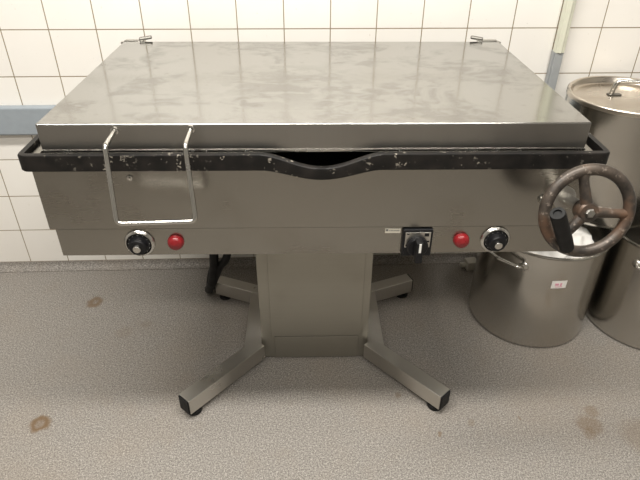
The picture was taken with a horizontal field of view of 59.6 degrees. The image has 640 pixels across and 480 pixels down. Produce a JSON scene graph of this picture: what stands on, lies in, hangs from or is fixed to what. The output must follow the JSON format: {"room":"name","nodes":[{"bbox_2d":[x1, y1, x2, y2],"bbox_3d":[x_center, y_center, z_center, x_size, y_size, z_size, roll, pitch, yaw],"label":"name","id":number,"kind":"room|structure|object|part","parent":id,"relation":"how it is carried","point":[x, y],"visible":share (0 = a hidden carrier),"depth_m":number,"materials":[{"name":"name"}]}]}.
{"room":"commercial kitchen","nodes":[
{"label":"commercial kitchen","id":0,"kind":"room"},
{"bbox_2d":[0,264,639,479],"bbox_3d":[0.009,1.375,0.414,4.800,0.050,4.600,-1,33,-2],"label":"floor","id":1,"kind":"structure","parent":0,"point":[95,366],"depth_m":1.73,"materials":[{"name":"concrete"}]},
{"bbox_2d":[17,35,635,415],"bbox_3d":[-0.008,-0.004,1.619,1.242,0.940,0.974,0,33,-1],"label":"pan","id":2,"kind":"object","parent":1,"relation":"on","point":[312,160],"visible":1,"depth_m":1.24,"materials":[{"name":"metal"}]},
{"bbox_3d":[-0.411,0.014,1.263,0.051,0.051,0.020,0,33,-1],"label":"knob","id":3,"kind":"part","parent":2,"relation":"part of","materials":[{"name":"black plastic"}]},
{"bbox_3d":[-0.337,-0.129,1.139,0.172,0.172,0.120,0,33,-1],"label":"lid handle","id":4,"kind":"part","parent":2,"relation":"part of","materials":[{"name":"metal"}]},
{"bbox_2d":[168,235,183,249],"bbox_3d":[-0.329,0.008,1.269,0.037,0.037,0.018,0,33,-1],"label":"lamp","id":5,"kind":"object","parent":2,"relation":"attached to","point":[175,242],"depth_m":1.26,"materials":[{"name":"red plastic"}]},
{"bbox_3d":[-0.296,0.418,1.732,0.046,0.056,0.305,26,41,33],"label":"leg","id":6,"kind":"part","parent":2,"relation":"part of","materials":[{"name":"metal"}]},
{"bbox_3d":[-0.294,0.189,2.083,0.194,0.056,0.046,13,35,18],"label":"leg","id":7,"kind":"part","parent":2,"relation":"part of","materials":[{"name":"metal"}]},
{"bbox_3d":[-0.015,-0.396,1.434,1.138,0.057,0.664,0,33,-1],"label":"lid","id":8,"kind":"part","parent":2,"relation":"part of","materials":[{"name":"silver metal"}]},
{"bbox_3d":[-0.011,0.350,1.837,0.273,0.092,0.005,0,33,-1],"label":"kick plate","id":9,"kind":"part","parent":2,"relation":"part of","materials":[{"name":"metal"}]},
{"bbox_3d":[-0.011,0.098,1.671,0.290,0.505,0.006,0,33,-1],"label":"panel","id":10,"kind":"part","parent":2,"relation":"part of","materials":[{"name":"metal"}]},
{"bbox_3d":[0.246,0.184,2.095,0.202,0.056,0.046,-13,36,-20],"label":"leg","id":11,"kind":"part","parent":2,"relation":"part of","materials":[{"name":"metal"}]},
{"bbox_3d":[0.263,0.413,1.747,0.046,0.056,0.303,-28,42,-36],"label":"leg","id":12,"kind":"part","parent":2,"relation":"part of","materials":[{"name":"metal"}]},
{"bbox_2d":[400,228,433,262],"bbox_3d":[0.223,0.015,1.270,0.069,0.072,0.050,-1,33,-2],"label":"switch","id":13,"kind":"object","parent":2,"relation":"attached to","point":[417,243],"depth_m":1.27,"materials":[{"name":"black plastic"}]},
{"bbox_2d":[453,233,468,247],"bbox_3d":[0.326,0.004,1.284,0.037,0.037,0.018,0,33,-1],"label":"lamp","id":14,"kind":"object","parent":2,"relation":"attached to","point":[460,240],"depth_m":1.28,"materials":[{"name":"red plastic"}]},
{"bbox_3d":[0.405,0.005,1.281,0.051,0.051,0.020,0,33,-1],"label":"knob","id":15,"kind":"part","parent":2,"relation":"part of","materials":[{"name":"black plastic"}]},
{"bbox_2d":[460,257,475,270],"bbox_3d":[0.607,0.099,2.284,0.067,0.040,0.044,-5,34,-8],"label":"outlet box","id":16,"kind":"object","parent":1,"relation":"on","point":[469,262],"visible":0.91,"depth_m":2.27,"materials":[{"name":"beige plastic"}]},
{"bbox_2d":[469,224,611,346],"bbox_3d":[0.748,0.103,1.971,0.425,0.378,0.419,-1,33,-2],"label":"stock pot","id":17,"kind":"object","parent":1,"relation":"on","point":[529,299],"visible":0.52,"depth_m":1.83,"materials":[{"name":"metal"}]},
{"bbox_3d":[0.583,0.056,1.787,0.053,0.022,0.144,-21,39,-29],"label":"handle","id":18,"kind":"part","parent":17,"relation":"part of","materials":[{"name":"metal"}]},
{"bbox_2d":[531,227,593,257],"bbox_3d":[0.791,0.108,1.965,0.299,0.362,0.302,-1,33,-2],"label":"crumpled bag","id":19,"kind":"object","parent":17,"relation":"in","point":[581,236],"visible":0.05,"depth_m":1.83,"materials":[{"name":"translucent white plastic"}]},
{"bbox_2d":[545,0,576,90],"bbox_3d":[0.796,-0.559,1.912,0.038,1.550,0.038,-1,33,-2],"label":"pole","id":20,"kind":"object","parent":1,"relation":"on","point":[555,61],"visible":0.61,"depth_m":1.84,"materials":[{"name":"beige plastic"}]},
{"bbox_2d":[586,226,639,348],"bbox_3d":[1.175,0.120,1.946,0.412,0.380,0.419,-1,33,-2],"label":"stock pot","id":21,"kind":"object","parent":1,"relation":"on","point":[614,306],"visible":0.56,"depth_m":1.88,"materials":[{"name":"metal"}]},
{"bbox_2d":[565,76,639,228],"bbox_3d":[0.975,-0.309,1.851,0.377,0.430,0.366,-1,33,-2],"label":"stock pot","id":22,"kind":"object","parent":21,"relation":"on","point":[611,104],"visible":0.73,"depth_m":1.73,"materials":[{"name":"metal"}]},
{"bbox_3d":[0.970,-0.450,1.758,0.366,0.025,0.366,-1,33,-2],"label":"lid","id":23,"kind":"part","parent":22,"relation":"part of","materials":[{"name":"metal"}]},
{"bbox_3d":[0.947,-0.469,1.799,0.042,0.004,0.020,-1,33,-2],"label":"handle","id":24,"kind":"part","parent":22,"relation":"part of","materials":[{"name":"metal"}]},
{"bbox_3d":[0.994,-0.485,1.777,0.128,0.055,0.016,7,34,10],"label":"lid handle","id":25,"kind":"part","parent":22,"relation":"part of","materials":[{"name":"metal"}]},
{"bbox_2d":[0,0,639,261],"bbox_3d":[-0.080,-1.042,1.636,4.800,2.650,0.100,-1,33,-2],"label":"wall","id":26,"kind":"structure","parent":0,"point":[48,47],"depth_m":1.82,"materials":[{"name":"tile"}]},
{"bbox_2d":[0,105,55,134],"bbox_3d":[-0.879,-0.415,1.930,3.198,0.103,0.029,-1,33,-2],"label":"rail","id":27,"kind":"object","parent":26,"relation":"attached to","point":[14,119],"visible":0.02,"depth_m":1.91,"materials":[{"name":"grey plastic"}]},
{"bbox_2d":[0,253,476,272],"bbox_3d":[-0.085,0.089,2.300,4.800,0.030,0.032,-1,33,-2],"label":"baseboard","id":28,"kind":"structure","parent":26,"relation":"attached to","point":[245,262],"depth_m":2.28,"materials":[{"name":"tile"}]}
]}

